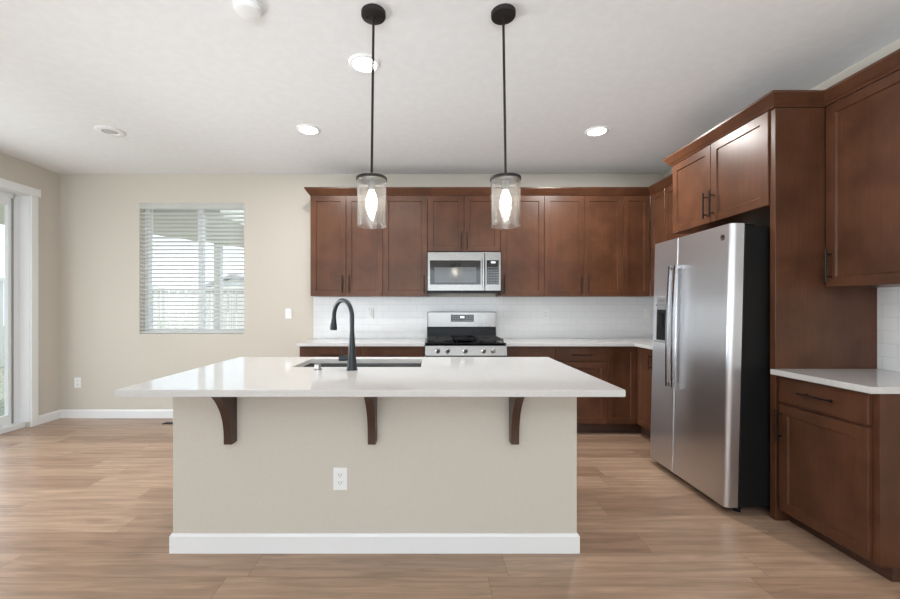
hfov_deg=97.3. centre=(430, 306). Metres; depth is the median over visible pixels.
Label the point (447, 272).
microwave
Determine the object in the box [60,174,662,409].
wall
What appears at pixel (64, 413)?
baseboard
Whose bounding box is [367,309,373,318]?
light switch
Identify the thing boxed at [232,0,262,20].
smoke detector
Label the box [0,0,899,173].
ceiling
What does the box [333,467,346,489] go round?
wall outlet
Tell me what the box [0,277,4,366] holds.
fence
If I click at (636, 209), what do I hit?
upper cabinet
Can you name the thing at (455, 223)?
upper cabinet
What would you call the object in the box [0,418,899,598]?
floor
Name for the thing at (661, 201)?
upper cabinet
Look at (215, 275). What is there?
patio post
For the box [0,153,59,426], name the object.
wall
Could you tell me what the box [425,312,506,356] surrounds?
gas range
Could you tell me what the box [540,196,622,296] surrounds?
upper cabinet
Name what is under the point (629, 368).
base cabinet
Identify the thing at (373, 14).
pendant light
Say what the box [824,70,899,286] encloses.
upper cabinet
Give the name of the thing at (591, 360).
base cabinet
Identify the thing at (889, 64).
crown molding
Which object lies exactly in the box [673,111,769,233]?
upper cabinet
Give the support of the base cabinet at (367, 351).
on the floor
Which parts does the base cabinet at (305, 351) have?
handle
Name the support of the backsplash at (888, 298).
attached to the wall at (894, 46)
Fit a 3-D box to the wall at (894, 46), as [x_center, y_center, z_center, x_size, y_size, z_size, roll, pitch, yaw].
[2.743,-0.125,0.648,0.200,2.770,7.696,0,0,0]
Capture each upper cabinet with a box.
[311,196,384,296]
[383,196,427,296]
[428,196,499,251]
[496,196,543,296]
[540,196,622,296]
[616,196,649,296]
[651,184,689,295]
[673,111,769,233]
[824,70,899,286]
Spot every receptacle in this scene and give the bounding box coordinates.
[337,472,342,477]
[337,480,342,485]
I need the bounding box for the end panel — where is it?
[770,108,877,520]
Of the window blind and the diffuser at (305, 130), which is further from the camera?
the window blind
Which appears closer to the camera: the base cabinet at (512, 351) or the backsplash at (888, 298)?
the backsplash at (888, 298)
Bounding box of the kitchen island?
[169,397,579,553]
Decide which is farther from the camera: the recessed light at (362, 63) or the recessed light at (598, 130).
the recessed light at (598, 130)
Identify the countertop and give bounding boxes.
[115,357,625,396]
[296,338,425,345]
[502,338,652,349]
[770,369,899,393]
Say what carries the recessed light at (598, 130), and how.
in the ceiling
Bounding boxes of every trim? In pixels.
[0,178,40,426]
[0,187,29,421]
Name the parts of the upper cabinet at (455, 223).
door, door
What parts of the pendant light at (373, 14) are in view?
bulb, rod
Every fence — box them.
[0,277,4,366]
[152,286,243,328]
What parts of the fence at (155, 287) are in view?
post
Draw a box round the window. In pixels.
[145,210,243,330]
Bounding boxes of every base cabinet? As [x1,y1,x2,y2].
[300,346,361,356]
[362,346,424,356]
[506,346,554,359]
[555,346,606,432]
[604,346,652,437]
[775,376,899,581]
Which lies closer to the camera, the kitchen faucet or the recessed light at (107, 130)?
the kitchen faucet
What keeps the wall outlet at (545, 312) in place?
attached to the backsplash at (394, 317)
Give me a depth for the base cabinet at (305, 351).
3.89 m
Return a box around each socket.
[368,180,375,190]
[502,180,509,190]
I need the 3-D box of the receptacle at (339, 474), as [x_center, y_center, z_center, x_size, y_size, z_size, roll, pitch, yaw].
[-0.461,0.861,2.025,0.032,0.028,0.003,0,0,0]
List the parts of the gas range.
guard panel, oven door, control panel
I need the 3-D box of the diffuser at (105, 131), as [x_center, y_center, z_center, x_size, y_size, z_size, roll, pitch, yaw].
[-2.743,-1.506,3.396,0.111,0.006,0.111,0,0,0]
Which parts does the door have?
sash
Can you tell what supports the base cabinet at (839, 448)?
on the floor
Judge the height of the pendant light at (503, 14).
1.096 m
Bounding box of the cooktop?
[425,335,505,343]
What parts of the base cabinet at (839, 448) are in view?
handle, handle, drawer, door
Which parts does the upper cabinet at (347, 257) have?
door, door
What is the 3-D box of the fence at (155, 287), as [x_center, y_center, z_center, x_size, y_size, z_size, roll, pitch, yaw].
[-3.000,0.415,9.453,12.100,1.810,0.185,0,0,0]
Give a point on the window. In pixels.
(146, 211)
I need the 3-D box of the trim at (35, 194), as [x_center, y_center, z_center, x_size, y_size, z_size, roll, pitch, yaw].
[-4.189,0.003,2.830,0.024,2.515,2.840,0,0,0]
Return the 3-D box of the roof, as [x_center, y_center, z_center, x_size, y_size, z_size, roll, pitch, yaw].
[-4.110,-1.200,3.925,3.220,0.200,7.250,0,0,0]
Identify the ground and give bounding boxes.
[0,320,177,415]
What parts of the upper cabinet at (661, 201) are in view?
door, door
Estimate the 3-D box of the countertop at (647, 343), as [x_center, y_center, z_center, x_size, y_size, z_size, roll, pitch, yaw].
[1.687,0.368,3.875,1.894,0.030,1.226,0,0,0]
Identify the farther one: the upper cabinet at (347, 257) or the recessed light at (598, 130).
the upper cabinet at (347, 257)
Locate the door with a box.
[0,191,25,433]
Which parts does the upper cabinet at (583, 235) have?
door, door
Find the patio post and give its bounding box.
[214,244,222,328]
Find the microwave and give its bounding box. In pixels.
[427,252,500,293]
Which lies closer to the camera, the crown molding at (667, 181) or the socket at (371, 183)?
the socket at (371, 183)
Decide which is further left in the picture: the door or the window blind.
the door
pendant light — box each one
[356,3,386,228]
[490,3,520,226]
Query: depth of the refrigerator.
2.49 m
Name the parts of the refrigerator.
dispenser panel, freezer door, handle, handle, fridge door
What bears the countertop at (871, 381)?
on the base cabinet at (839, 448)
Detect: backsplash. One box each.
[313,297,653,337]
[877,287,899,371]
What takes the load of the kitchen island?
on the floor
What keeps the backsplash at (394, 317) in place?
attached to the wall at (102, 343)
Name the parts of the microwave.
handle, control panel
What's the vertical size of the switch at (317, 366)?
0.035 m
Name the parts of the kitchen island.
baseboard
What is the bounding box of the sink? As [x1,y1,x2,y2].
[304,363,421,366]
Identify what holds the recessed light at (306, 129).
in the ceiling
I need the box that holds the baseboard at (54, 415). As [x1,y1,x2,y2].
[39,410,60,424]
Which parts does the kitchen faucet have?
spout, handle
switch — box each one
[285,308,291,318]
[313,364,321,370]
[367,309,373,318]
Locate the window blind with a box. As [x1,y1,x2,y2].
[140,203,243,332]
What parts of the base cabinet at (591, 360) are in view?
drawer, handle, door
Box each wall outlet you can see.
[74,377,80,387]
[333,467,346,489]
[542,309,548,318]
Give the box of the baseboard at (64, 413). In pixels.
[61,410,172,417]
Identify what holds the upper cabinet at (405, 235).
attached to the wall at (102, 343)
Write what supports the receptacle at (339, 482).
attached to the wall outlet at (339, 473)
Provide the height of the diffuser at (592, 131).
0.007 m
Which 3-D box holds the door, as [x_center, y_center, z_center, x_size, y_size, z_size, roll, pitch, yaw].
[-4.321,0.045,2.828,0.150,2.430,2.655,0,0,0]
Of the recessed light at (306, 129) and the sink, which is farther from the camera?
the recessed light at (306, 129)
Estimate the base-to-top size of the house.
3.050 m
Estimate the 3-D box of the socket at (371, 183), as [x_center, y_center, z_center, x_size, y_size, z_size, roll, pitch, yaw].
[-0.300,-0.623,2.030,0.040,0.050,0.040,0,0,0]
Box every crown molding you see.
[304,174,672,195]
[663,49,899,166]
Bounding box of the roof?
[0,204,243,247]
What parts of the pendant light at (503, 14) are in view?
rod, bulb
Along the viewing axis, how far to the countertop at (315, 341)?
3.94 m
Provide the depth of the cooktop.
3.97 m
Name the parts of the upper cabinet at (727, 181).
door, handle, handle, door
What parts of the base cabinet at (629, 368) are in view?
door, door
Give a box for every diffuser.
[102,129,118,133]
[300,127,316,133]
[353,57,375,70]
[588,128,605,134]
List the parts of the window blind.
ladder cord, rail, ladder cord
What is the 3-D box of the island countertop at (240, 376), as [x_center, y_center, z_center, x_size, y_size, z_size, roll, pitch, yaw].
[-0.264,0.380,2.311,2.246,0.031,1.148,0,0,0]
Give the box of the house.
[194,274,243,328]
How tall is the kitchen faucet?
0.417 m
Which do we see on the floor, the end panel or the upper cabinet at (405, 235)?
the end panel
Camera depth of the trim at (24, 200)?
4.15 m
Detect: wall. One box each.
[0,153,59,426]
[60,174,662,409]
[663,39,899,371]
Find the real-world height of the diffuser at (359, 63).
0.007 m
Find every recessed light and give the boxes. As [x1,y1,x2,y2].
[94,125,125,136]
[297,124,319,134]
[349,54,379,72]
[585,126,608,136]
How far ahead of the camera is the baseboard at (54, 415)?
4.35 m
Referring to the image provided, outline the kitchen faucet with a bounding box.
[330,298,357,370]
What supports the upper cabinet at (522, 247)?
attached to the wall at (102, 343)
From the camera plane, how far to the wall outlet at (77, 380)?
4.49 m
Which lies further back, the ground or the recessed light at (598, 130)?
the ground
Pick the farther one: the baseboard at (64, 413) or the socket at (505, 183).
the baseboard at (64, 413)
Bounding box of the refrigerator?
[650,223,769,511]
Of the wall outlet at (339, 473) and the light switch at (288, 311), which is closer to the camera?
the wall outlet at (339, 473)

